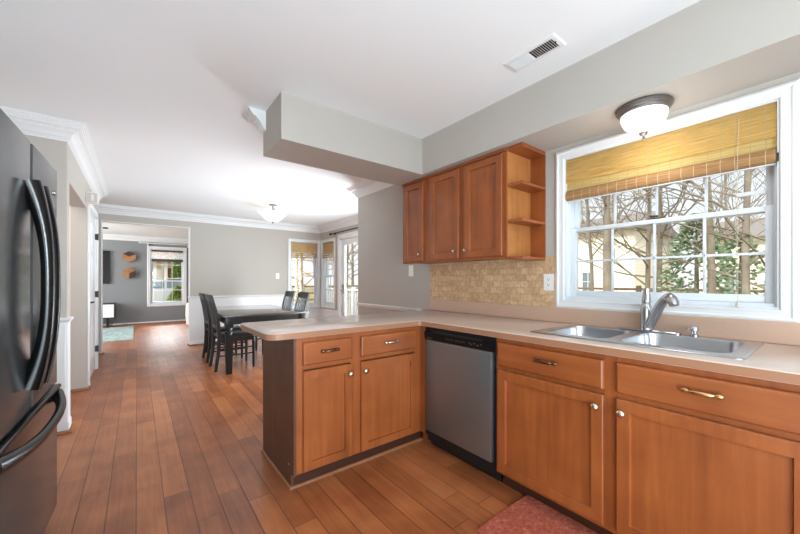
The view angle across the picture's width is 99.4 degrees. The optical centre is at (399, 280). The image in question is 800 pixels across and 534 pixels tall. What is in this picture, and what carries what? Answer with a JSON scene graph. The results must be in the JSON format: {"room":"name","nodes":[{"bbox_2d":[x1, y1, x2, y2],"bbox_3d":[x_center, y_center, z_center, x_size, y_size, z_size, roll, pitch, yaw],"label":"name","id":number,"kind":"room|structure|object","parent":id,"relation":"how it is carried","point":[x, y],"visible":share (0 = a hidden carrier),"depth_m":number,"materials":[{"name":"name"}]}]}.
{"room":"kitchen","nodes":[
{"label":"kitchen","id":0,"kind":"room"},
{"bbox_2d":[24,134,97,389],"bbox_3d":[-3.788,-0.020,3.517,0.800,2.440,2.720,0,0,-38],"label":"wall","id":1,"kind":"structure","parent":0,"point":[72,185],"depth_m":3.60,"materials":[{"name":"grey paint"}]},
{"bbox_2d":[55,316,73,422],"bbox_3d":[-2.923,0.699,2.536,0.686,0.822,0.161,0,0,-38],"label":"wainscot","id":2,"kind":"structure","parent":1,"relation":"attached to","point":[63,343],"depth_m":2.67,"materials":[{"name":"white paint"}]},
{"bbox_2d":[57,416,71,431],"bbox_3d":[-2.925,1.155,2.536,0.682,0.089,0.157,0,0,-38],"label":"baseboard","id":3,"kind":"structure","parent":1,"relation":"attached to","point":[62,426],"depth_m":2.67,"materials":[{"name":"white paint"}]},
{"bbox_2d":[57,424,74,435],"bbox_3d":[-2.917,1.188,2.535,0.694,0.023,0.169,0,0,-38],"label":"trim","id":4,"kind":"structure","parent":1,"relation":"attached to","point":[72,426],"depth_m":2.67,"materials":[{"name":"brown wood"}]},
{"bbox_2d":[85,192,98,204],"bbox_3d":[-3.369,-0.905,3.715,0.104,0.120,0.100,0,0,-38],"label":"door chime","id":5,"kind":"object","parent":1,"relation":"attached to","point":[92,198],"visible":1,"depth_m":3.68,"materials":[{"name":"beige plastic"}]},
{"bbox_2d":[87,192,97,202],"bbox_3d":[-3.339,-0.905,3.682,0.088,0.100,0.008,0,0,-38],"label":"grille","id":6,"kind":"object","parent":5,"relation":"attached to","point":[92,197],"depth_m":3.68,"materials":[{"name":"grey plastic"}]},
{"bbox_2d":[87,204,98,386],"bbox_3d":[-3.885,0.138,4.226,0.175,2.125,1.110,0,0,-38],"label":"door","id":7,"kind":"structure","parent":1,"relation":"in","point":[92,222],"depth_m":4.33,"materials":[{"name":"white paint"}]},
{"bbox_2d":[69,205,70,389],"bbox_3d":[-3.876,-0.020,3.524,0.670,2.440,0.120,0,0,-38],"label":"wall","id":8,"kind":"structure","parent":0,"point":[69,205],"depth_m":3.68,"materials":[{"name":"beige paint"}]},
{"bbox_2d":[70,386,90,391],"bbox_3d":[-3.784,1.188,3.539,0.834,0.023,0.099,0,0,-38],"label":"trim","id":9,"kind":"structure","parent":8,"relation":"attached to","point":[88,387],"depth_m":3.71,"materials":[{"name":"brown wood"}]},
{"bbox_2d":[103,239,187,323],"bbox_3d":[-7.829,-0.020,9.083,4.750,2.440,0.150,0,0,-38],"label":"wall","id":10,"kind":"structure","parent":0,"point":[129,295],"depth_m":9.35,"materials":[{"name":"grey paint"}]},
{"bbox_2d":[103,251,109,283],"bbox_3d":[-8.285,-0.365,8.590,1.425,0.870,0.069,0,0,-38],"label":"television","id":11,"kind":"object","parent":10,"relation":"attached to","point":[106,254],"visible":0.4,"depth_m":8.96,"materials":[{"name":"black plastic"}]},
{"bbox_2d":[122,251,135,261],"bbox_3d":[-7.391,-0.662,9.264,0.286,0.304,0.099,0,0,-38],"label":"wall shelf","id":12,"kind":"object","parent":10,"relation":"attached to","point":[128,256],"visible":1,"depth_m":9.23,"materials":[{"name":"brown wood"}]},
{"bbox_2d":[122,268,135,278],"bbox_3d":[-7.391,-0.215,9.264,0.286,0.304,0.099,0,0,-38],"label":"wall shelf","id":13,"kind":"object","parent":10,"relation":"attached to","point":[129,273],"visible":1,"depth_m":9.23,"materials":[{"name":"brown wood"}]},
{"bbox_2d":[103,319,185,325],"bbox_3d":[-7.776,1.172,9.015,4.490,0.054,0.022,0,0,-38],"label":"baseboard","id":14,"kind":"structure","parent":10,"relation":"attached to","point":[185,319],"depth_m":9.50,"materials":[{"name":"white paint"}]},
{"bbox_2d":[103,234,187,243],"bbox_3d":[-6.436,-1.169,7.285,4.490,0.139,4.400,0,0,-38],"label":"crown molding","id":15,"kind":"structure","parent":10,"relation":"attached to","point":[105,236],"depth_m":9.46,"materials":[{"name":"white paint"}]},
{"bbox_2d":[138,242,187,247],"bbox_3d":[-6.692,-1.039,9.795,1.360,0.098,0.116,0,0,-38],"label":"curtain rod","id":16,"kind":"object","parent":10,"relation":"attached to","point":[138,242],"visible":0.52,"depth_m":9.66,"materials":[{"name":"white paint"}]},
{"bbox_2d":[147,246,186,306],"bbox_3d":[-6.769,-0.130,9.878,0.950,1.710,0.151,0,0,-38],"label":"window","id":17,"kind":"structure","parent":10,"relation":"in","point":[150,303],"depth_m":9.82,"materials":[{"name":"white paint"}]},
{"bbox_2d":[152,250,182,261],"bbox_3d":[-6.723,-0.720,9.819,0.750,0.330,0.022,0,0,-38],"label":"roller shade","id":18,"kind":"object","parent":17,"relation":"attached to","point":[154,251],"visible":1,"depth_m":9.80,"materials":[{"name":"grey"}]},
{"bbox_2d":[98,213,319,353],"bbox_3d":[-3.631,-0.020,6.580,4.720,2.440,0.150,0,0,-38],"label":"wall","id":19,"kind":"structure","parent":0,"point":[226,260],"depth_m":6.71,"materials":[{"name":"grey paint"}]},
{"bbox_2d":[101,220,189,352],"bbox_3d":[-4.423,0.105,5.966,1.243,2.190,0.158,0,0,-38],"label":"trim","id":20,"kind":"structure","parent":19,"relation":"attached to","point":[102,221],"depth_m":5.82,"materials":[{"name":"white paint"}]},
{"bbox_2d":[188,335,258,344],"bbox_3d":[-2.630,1.155,6.754,2.663,0.089,0.950,0,0,-34],"label":"baseboard","id":21,"kind":"structure","parent":19,"relation":"attached to","point":[195,341],"depth_m":6.35,"materials":[{"name":"white paint"}]},
{"bbox_2d":[188,294,336,340],"bbox_3d":[-2.654,0.699,6.781,2.663,0.822,0.879,0,0,-34],"label":"wainscot","id":22,"kind":"structure","parent":19,"relation":"attached to","point":[196,312],"depth_m":6.73,"materials":[{"name":"white paint"}]},
{"bbox_2d":[288,238,319,308],"bbox_3d":[-2.187,-0.155,7.679,0.750,1.550,0.161,0,0,-38],"label":"window","id":23,"kind":"structure","parent":19,"relation":"in","point":[316,262],"depth_m":7.79,"materials":[{"name":"white paint"}]},
{"bbox_2d":[291,242,316,258],"bbox_3d":[-2.153,-0.684,7.636,0.590,0.341,0.051,0,0,-38],"label":"bamboo roman shade","id":24,"kind":"object","parent":23,"relation":"attached to","point":[306,248],"visible":1,"depth_m":7.62,"materials":[{"name":"beige wicker"}]},
{"bbox_2d":[44,321,524,533],"bbox_3d":[-2.815,1.260,4.081,6.550,0.120,14.300,0,0,-38],"label":"floor","id":25,"kind":"structure","parent":0,"point":[160,441],"depth_m":2.12,"materials":[{"name":"brown wood"}]},
{"bbox_2d":[0,108,65,533],"bbox_3d":[-1.756,0.314,1.169,0.826,1.772,0.910,0,0,-36],"label":"refrigerator","id":26,"kind":"object","parent":25,"relation":"on","point":[32,406],"visible":1,"depth_m":1.30,"materials":[{"name":"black metal"}]},
{"bbox_2d":[103,302,115,327],"bbox_3d":[-8.177,0.887,8.391,1.753,0.624,0.457,0,0,-38],"label":"media console","id":27,"kind":"object","parent":25,"relation":"on","point":[109,309],"visible":0.16,"depth_m":8.68,"materials":[{"name":"white wood"}]},
{"bbox_2d":[103,326,133,341],"bbox_3d":[-7.121,1.195,7.259,2.235,0.010,2.600,0,0,-38],"label":"area rug","id":28,"kind":"object","parent":25,"relation":"on","point":[111,334],"visible":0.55,"depth_m":7.69,"materials":[{"name":"fabric"}]},
{"bbox_2d":[185,303,187,323],"bbox_3d":[-5.423,0.889,9.120,0.577,0.619,0.541,0,0,-38],"label":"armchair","id":29,"kind":"object","parent":25,"relation":"on","point":[186,310],"visible":0.04,"depth_m":8.90,"materials":[{"name":"white fabric"}]},
{"bbox_2d":[199,293,242,362],"bbox_3d":[-2.784,0.690,5.282,0.594,1.019,0.454,0,0,-38],"label":"dining chair","id":30,"kind":"object","parent":25,"relation":"on","point":[207,320],"visible":0.61,"depth_m":5.12,"materials":[{"name":"black paint"}]},
{"bbox_2d":[205,294,255,372],"bbox_3d":[-2.376,0.690,4.756,0.594,1.019,0.454,0,0,-38],"label":"dining chair","id":31,"kind":"object","parent":25,"relation":"on","point":[239,335],"visible":0.9,"depth_m":4.65,"materials":[{"name":"black paint"}]},
{"bbox_2d":[204,304,307,374],"bbox_3d":[-2.335,0.820,5.342,1.117,0.759,1.815,0,0,-38],"label":"dining table","id":32,"kind":"object","parent":25,"relation":"on","point":[230,316],"visible":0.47,"depth_m":4.66,"materials":[{"name":"grey wood"}]},
{"bbox_2d":[255,291,295,354],"bbox_3d":[-2.151,0.690,5.848,0.594,1.019,0.454,0,0,-38],"label":"dining chair","id":33,"kind":"object","parent":25,"relation":"on","point":[290,294],"visible":0.3,"depth_m":5.95,"materials":[{"name":"black paint"}]},
{"bbox_2d":[294,292,309,310],"bbox_3d":[-1.771,0.690,5.358,0.594,1.019,0.454,0,0,-38],"label":"dining chair","id":34,"kind":"object","parent":25,"relation":"on","point":[304,296],"visible":0.24,"depth_m":5.52,"materials":[{"name":"black paint"}]},
{"bbox_2d":[261,326,421,490],"bbox_3d":[-0.129,0.762,2.621,1.633,0.873,0.650,0,0,-38],"label":"base cabinet","id":35,"kind":"object","parent":25,"relation":"on","point":[333,404],"visible":0.95,"depth_m":2.15,"materials":[{"name":"brown wood"}]},
{"bbox_2d":[240,299,799,384],"bbox_3d":[0.383,0.254,1.854,1.779,0.140,2.541,0,0,-38],"label":"countertop","id":36,"kind":"structure","parent":35,"relation":"on","point":[778,359],"depth_m":1.89,"materials":[{"name":"beige laminate"}]},
{"bbox_2d":[530,324,763,359],"bbox_3d":[1.193,0.371,1.726,0.544,0.182,0.857,0,0,-38],"label":"sink","id":37,"kind":"object","parent":36,"relation":"in","point":[701,345],"visible":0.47,"depth_m":1.70,"materials":[{"name":"grey metal"}]},
{"bbox_2d":[686,326,698,335],"bbox_3d":[1.491,0.254,1.727,0.067,0.051,0.043,0,0,-38],"label":"soap dispenser","id":38,"kind":"object","parent":37,"relation":"on","point":[694,329],"visible":1,"depth_m":1.72,"materials":[{"name":"grey metal"}]},
{"bbox_2d":[617,288,681,334],"bbox_3d":[1.385,0.160,1.835,0.175,0.240,0.376,0,0,-8],"label":"kitchen faucet","id":39,"kind":"object","parent":36,"relation":"on","point":[649,317],"visible":1,"depth_m":1.84,"materials":[{"name":"grey metal"}]},
{"bbox_2d":[421,326,431,443],"bbox_3d":[0.185,0.762,2.523,0.079,0.873,0.097,0,0,-38],"label":"cabinet filler","id":40,"kind":"object","parent":25,"relation":"on","point":[423,328],"visible":0.5,"depth_m":2.48,"materials":[{"name":"brown wood"}]},
{"bbox_2d":[424,327,501,480],"bbox_3d":[0.610,0.760,2.402,0.654,0.856,0.606,0,0,-38],"label":"dishwasher","id":41,"kind":"object","parent":25,"relation":"on","point":[461,367],"visible":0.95,"depth_m":2.15,"materials":[{"name":"silver metal"}]},
{"bbox_2d":[477,495,598,533],"bbox_3d":[0.761,1.192,1.473,0.437,0.014,0.736,0,0,-38],"label":"kitchen mat","id":42,"kind":"object","parent":25,"relation":"on","point":[527,515],"visible":1,"depth_m":1.67,"materials":[{"name":"red fabric"}]},
{"bbox_2d":[497,338,799,533],"bbox_3d":[1.179,0.762,1.663,0.719,0.873,1.245,0,0,-38],"label":"base cabinet","id":43,"kind":"object","parent":25,"relation":"on","point":[610,444],"visible":0.94,"depth_m":1.39,"materials":[{"name":"brown wood"}]},
{"bbox_2d":[320,224,357,309],"bbox_3d":[-0.732,-0.020,6.561,0.160,2.440,3.430,0,0,-38],"label":"wall","id":44,"kind":"structure","parent":0,"point":[323,236],"depth_m":7.27,"materials":[{"name":"grey paint"}]},
{"bbox_2d":[321,238,334,308],"bbox_3d":[-1.554,-0.165,7.588,0.161,1.530,0.700,0,0,-38],"label":"window","id":45,"kind":"structure","parent":44,"relation":"in","point":[324,261],"depth_m":7.78,"materials":[{"name":"white paint"}]},
{"bbox_2d":[322,241,333,257],"bbox_3d":[-1.597,-0.684,7.555,0.051,0.341,0.540,0,0,-38],"label":"bamboo roman shade","id":46,"kind":"object","parent":45,"relation":"attached to","point":[327,247],"visible":0.88,"depth_m":7.53,"materials":[{"name":"beige wicker"}]},
{"bbox_2d":[329,227,357,234],"bbox_3d":[-0.787,-1.005,6.419,0.100,0.052,2.312,0,0,-38],"label":"curtain rod","id":47,"kind":"object","parent":44,"relation":"attached to","point":[356,227],"visible":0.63,"depth_m":6.88,"materials":[{"name":"black metal"}]},
{"bbox_2d":[337,230,357,315],"bbox_3d":[-0.674,0.115,6.436,0.161,2.170,1.940,0,0,-38],"label":"door","id":48,"kind":"structure","parent":44,"relation":"in","point":[344,239],"depth_m":7.09,"materials":[{"name":"white paint"}]},
{"bbox_2d":[0,0,700,238],"bbox_3d":[-2.815,-1.300,4.081,6.550,0.120,14.300,0,0,-38],"label":"ceiling","id":49,"kind":"structure","parent":0,"point":[162,90],"depth_m":2.00,"materials":[{"name":"white paint"}]},
{"bbox_2d":[258,204,286,223],"bbox_3d":[-2.063,-1.083,5.511,0.452,0.312,0.452,0,0,-38],"label":"ceiling lamp","id":50,"kind":"object","parent":49,"relation":"attached to","point":[273,216],"visible":1,"depth_m":5.40,"materials":[{"name":"white glass"}]},
{"bbox_2d":[502,32,566,72],"bbox_3d":[0.726,-1.229,1.853,0.134,0.022,0.304,0,0,-38],"label":"ceiling vent","id":51,"kind":"object","parent":49,"relation":"in","point":[552,42],"visible":1,"depth_m":1.84,"materials":[{"name":"white paint"}]},
{"bbox_2d":[263,0,799,185],"bbox_3d":[1.085,-1.085,1.111,1.585,0.310,4.827,0,0,-38],"label":"soffit","id":52,"kind":"structure","parent":0,"point":[707,50],"depth_m":1.93,"materials":[{"name":"grey paint"}]},
{"bbox_2d":[615,94,673,139],"bbox_3d":[1.299,-0.841,1.810,0.254,0.176,0.254,0,0,-38],"label":"ceiling lamp","id":53,"kind":"object","parent":52,"relation":"attached to","point":[641,116],"visible":1,"depth_m":1.74,"materials":[{"name":"white glass"}]},
{"bbox_2d":[358,72,799,314],"bbox_3d":[1.374,-0.020,2.153,0.170,2.440,6.120,0,0,-38],"label":"wall","id":54,"kind":"structure","parent":0,"point":[383,277],"depth_m":3.29,"materials":[{"name":"grey paint"}]},
{"bbox_2d":[0,105,392,233],"bbox_3d":[-2.142,-1.169,4.609,4.460,0.139,4.790,0,0,-38],"label":"crown molding","id":55,"kind":"structure","parent":54,"relation":"attached to","point":[257,117],"depth_m":3.86,"materials":[{"name":"white paint"}]},
{"bbox_2d":[356,303,422,310],"bbox_3d":[-0.174,0.310,4.007,0.026,0.044,1.293,0,0,-38],"label":"chair rail","id":56,"kind":"object","parent":54,"relation":"attached to","point":[358,304],"visible":0.77,"depth_m":3.95,"materials":[{"name":"white paint"}]},
{"bbox_2d":[409,265,412,275],"bbox_3d":[0.117,-0.110,3.646,0.008,0.118,0.074,0,0,-38],"label":"light switch","id":57,"kind":"object","parent":54,"relation":"attached to","point":[410,266],"visible":1,"depth_m":3.64,"materials":[{"name":"white plastic"}]},
{"bbox_2d":[402,176,449,263],"bbox_3d":[0.234,-0.545,3.213,0.350,0.766,0.350,0,0,-38],"label":"upper cabinet","id":58,"kind":"object","parent":54,"relation":"attached to","point":[415,193],"visible":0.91,"depth_m":3.12,"materials":[{"name":"brown wood"}]},
{"bbox_2d":[427,147,507,262],"bbox_3d":[0.589,-0.545,2.755,0.350,0.766,0.809,0,0,-38],"label":"upper cabinet","id":59,"kind":"object","parent":54,"relation":"attached to","point":[467,201],"visible":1,"depth_m":2.60,"materials":[{"name":"brown wood"}]},
{"bbox_2d":[507,142,545,260],"bbox_3d":[0.896,-0.538,2.401,0.298,0.780,0.123,0,0,-38],"label":"corner shelf unit","id":60,"kind":"object","parent":59,"relation":"attached to","point":[526,164],"visible":1,"depth_m":2.44,"materials":[{"name":"brown wood"}]},
{"bbox_2d":[544,274,553,290],"bbox_3d":[1.058,0.008,2.416,0.008,0.118,0.074,0,0,-38],"label":"wall outlet","id":61,"kind":"object","parent":54,"relation":"attached to","point":[548,278],"visible":1,"depth_m":2.41,"materials":[{"name":"white plastic"}]},
{"bbox_2d":[555,78,799,322],"bbox_3d":[1.493,-0.353,1.990,0.181,1.087,1.111,0,0,-38],"label":"window","id":62,"kind":"structure","parent":54,"relation":"in","point":[780,301],"depth_m":1.71,"materials":[{"name":"white paint"}]},
{"bbox_2d":[565,101,778,307],"bbox_3d":[1.448,-0.332,1.955,0.060,1.004,0.984,0,0,-38],"label":"bamboo roman shade","id":63,"kind":"object","parent":62,"relation":"attached to","point":[746,139],"visible":0.96,"depth_m":1.83,"materials":[{"name":"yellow wood"}]},
{"label":"outside","id":64,"kind":"structure","parent":0,"visible":0},
{"bbox_2d":[292,287,689,314],"bbox_3d":[-11.361,1.550,22.824,130.000,0.400,130.000,0,0,-38],"label":"ground","id":65,"kind":"structure","parent":64,"point":[311,296],"depth_m":31.60,"materials":[{"name":"white"}]},
{"bbox_2d":[152,252,179,279],"bbox_3d":[-17.591,-0.750,26.946,7.800,4.200,8.650,0,0,-38],"label":"house","id":66,"kind":"structure","parent":65,"relation":"on","point":[167,266],"depth_m":23.68,"materials":[{"name":"beige"}]},
{"bbox_2d":[153,280,181,301],"bbox_3d":[-11.670,0.652,17.264,4.500,1.405,1.732,0,0,-38],"label":"parked car","id":67,"kind":"object","parent":65,"relation":"on","point":[157,284],"visible":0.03,"depth_m":16.41,"materials":[{"name":"silver metal"}]},
{"bbox_2d":[166,285,181,300],"bbox_3d":[-10.403,0.789,15.938,1.258,1.256,1.221,0,0,-38],"label":"shrub","id":68,"kind":"object","parent":65,"relation":"on","point":[177,290],"visible":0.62,"depth_m":15.78,"materials":[{"name":"green plant"}]},
{"bbox_2d":[170,252,181,279],"bbox_3d":[-13.013,-0.526,20.282,1.729,3.854,1.749,0,0,-38],"label":"shrub","id":69,"kind":"object","parent":65,"relation":"on","point":[175,271],"visible":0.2,"depth_m":19.89,"materials":[{"name":"green plant"}]},
{"bbox_2d":[291,254,333,275],"bbox_3d":[-3.581,-3.381,14.984,5.326,9.567,5.600,0,0,-3],"label":"bare tree","id":70,"kind":"object","parent":65,"relation":"on","point":[307,254],"visible":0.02,"depth_m":14.64,"materials":[{"name":"beige plant"}]},
{"bbox_2d":[292,244,357,302],"bbox_3d":[-3.728,-3.359,12.909,6.257,9.520,5.248,0,0,27],"label":"bare tree","id":71,"kind":"object","parent":65,"relation":"on","point":[296,259],"visible":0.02,"depth_m":12.84,"materials":[{"name":"beige plant"}]},
{"bbox_2d":[292,285,357,300],"bbox_3d":[-4.060,0.760,17.728,10.620,1.220,0.120,0,0,-38],"label":"rail fence","id":72,"kind":"object","parent":65,"relation":"on","point":[313,285],"visible":0.02,"depth_m":18.06,"materials":[{"name":"brown wood"}]},
{"bbox_2d":[298,248,357,300],"bbox_3d":[-3.968,-4.121,14.912,6.084,11.046,7.629,0,0,-27],"label":"bare tree","id":73,"kind":"object","parent":65,"relation":"on","point":[301,278],"visible":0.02,"depth_m":15.44,"materials":[{"name":"beige plant"}]},
{"bbox_2d":[329,243,357,288],"bbox_3d":[-2.475,-3.948,15.915,7.128,10.698,5.423,0,0,41],"label":"bare tree","id":74,"kind":"object","parent":65,"relation":"on","point":[352,247],"visible":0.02,"depth_m":16.61,"materials":[{"name":"grey plant"}]},
{"bbox_2d":[346,245,357,303],"bbox_3d":[-3.438,-4.380,20.072,6.178,11.562,6.915,0,0,26],"label":"bare tree","id":75,"kind":"object","parent":65,"relation":"on","point":[347,249],"visible":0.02,"depth_m":19.98,"materials":[{"name":"grey plant"}]},
{"bbox_2d":[579,188,654,290],"bbox_3d":[4.808,-3.371,8.550,4.076,9.547,4.949,0,0,-5],"label":"bare tree","id":76,"kind":"object","parent":65,"relation":"on","point":[587,213],"visible":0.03,"depth_m":8.47,"materials":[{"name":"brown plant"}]},
{"bbox_2d":[579,190,671,258],"bbox_3d":[8.819,-4.533,14.024,7.082,11.870,6.870,0,0,-26],"label":"bare tree","id":77,"kind":"object","parent":65,"relation":"on","point":[642,190],"visible":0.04,"depth_m":14.42,"materials":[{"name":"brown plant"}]},
{"bbox_2d":[579,211,676,291],"bbox_3d":[14.599,-1.725,26.873,8.800,6.150,10.000,0,0,-38],"label":"house","id":78,"kind":"structure","parent":65,"relation":"on","point":[636,267],"depth_m":22.23,"materials":[{"name":"beige"}]},
{"bbox_2d":[601,184,669,290],"bbox_3d":[4.866,-3.873,7.778,6.255,10.553,4.771,0,0,-41],"label":"bare tree","id":79,"kind":"object","parent":65,"relation":"on","point":[606,211],"visible":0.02,"depth_m":7.49,"materials":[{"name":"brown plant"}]},
{"bbox_2d":[579,286,764,293],"bbox_3d":[8.438,0.760,10.334,0.120,1.220,10.120,0,0,-38],"label":"rail fence","id":80,"kind":"object","parent":65,"relation":"on","point":[638,288],"visible":0.11,"depth_m":11.05,"materials":[{"name":"brown wood"}]},
{"bbox_2d":[579,173,765,290],"bbox_3d":[7.815,-3.996,10.623,6.551,10.798,9.105,0,0,-28],"label":"bare tree","id":81,"kind":"object","parent":65,"relation":"on","point":[660,232],"visible":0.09,"depth_m":10.09,"materials":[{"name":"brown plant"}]},
{"bbox_2d":[579,167,765,289],"bbox_3d":[5.548,-2.505,5.073,5.071,7.814,4.778,0,0,-2],"label":"bare tree","id":82,"kind":"object","parent":65,"relation":"on","point":[732,192],"visible":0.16,"depth_m":5.85,"materials":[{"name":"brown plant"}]},
{"bbox_2d":[581,168,764,293],"bbox_3d":[5.354,-3.467,6.000,5.699,9.738,4.707,0,0,-15],"label":"bare tree","id":83,"kind":"object","parent":65,"relation":"on","point":[745,259],"visible":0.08,"depth_m":5.68,"materials":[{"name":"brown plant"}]},
{"bbox_2d":[581,171,765,291],"bbox_3d":[5.606,-3.607,8.930,5.838,10.016,5.958,0,0,-18],"label":"bare tree","id":84,"kind":"object","parent":65,"relation":"on","point":[647,238],"visible":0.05,"depth_m":8.73,"materials":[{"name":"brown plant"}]},
{"bbox_2d":[656,212,741,293],"bbox_3d":[7.098,-0.127,8.149,1.859,3.056,1.715,0,0,15],"label":"evergreen tree","id":85,"kind":"object","parent":65,"relation":"on","point":[720,249],"visible":0.56,"depth_m":8.08,"materials":[{"name":"green plant"}]},
{"bbox_2d":[684,177,715,293],"bbox_3d":[6.356,-3.620,6.994,5.354,10.050,5.044,0,0,-20],"label":"bare tree","id":86,"kind":"object","parent":65,"relation":"on","point":[711,275],"visible":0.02,"depth_m":6.91,"materials":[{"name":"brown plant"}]},
{"bbox_2d":[645,167,765,293],"bbox_3d":[10.967,-4.358,10.384,6.096,11.520,7.106,0,0,36],"label":"bare tree","id":87,"kind":"object","parent":65,"relation":"on","point":[760,171],"visible":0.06,"depth_m":10.44,"materials":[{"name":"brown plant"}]},
{"bbox_2d":[692,218,764,294],"bbox_3d":[23.435,-1.275,19.551,7.800,5.250,8.800,0,0,-38],"label":"house","id":88,"kind":"structure","parent":65,"relation":"on","point":[756,227],"depth_m":19.40,"materials":[{"name":"beige"}]},
{"bbox_2d":[702,231,764,294],"bbox_3d":[8.277,0.067,8.308,1.599,2.669,1.497,0,0,6],"label":"evergreen tree","id":89,"kind":"object","parent":65,"relation":"on","point":[733,244],"visible":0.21,"depth_m":8.18,"materials":[{"name":"green plant"}]},
{"bbox_3d":[-1.269,1.285,8.821,1.680,0.130,6.500,0,0,-38],"label":"deck","id":90,"kind":"object","parent":65,"relation":"on","visible":0},
{"bbox_2d":[329,287,357,315],"bbox_3d":[-0.790,0.765,9.509,0.100,1.170,6.100,0,0,-38],"label":"deck railing","id":91,"kind":"object","parent":90,"relation":"on","point":[354,292],"visible":0.06,"depth_m":10.26,"materials":[{"name":"white paint"}]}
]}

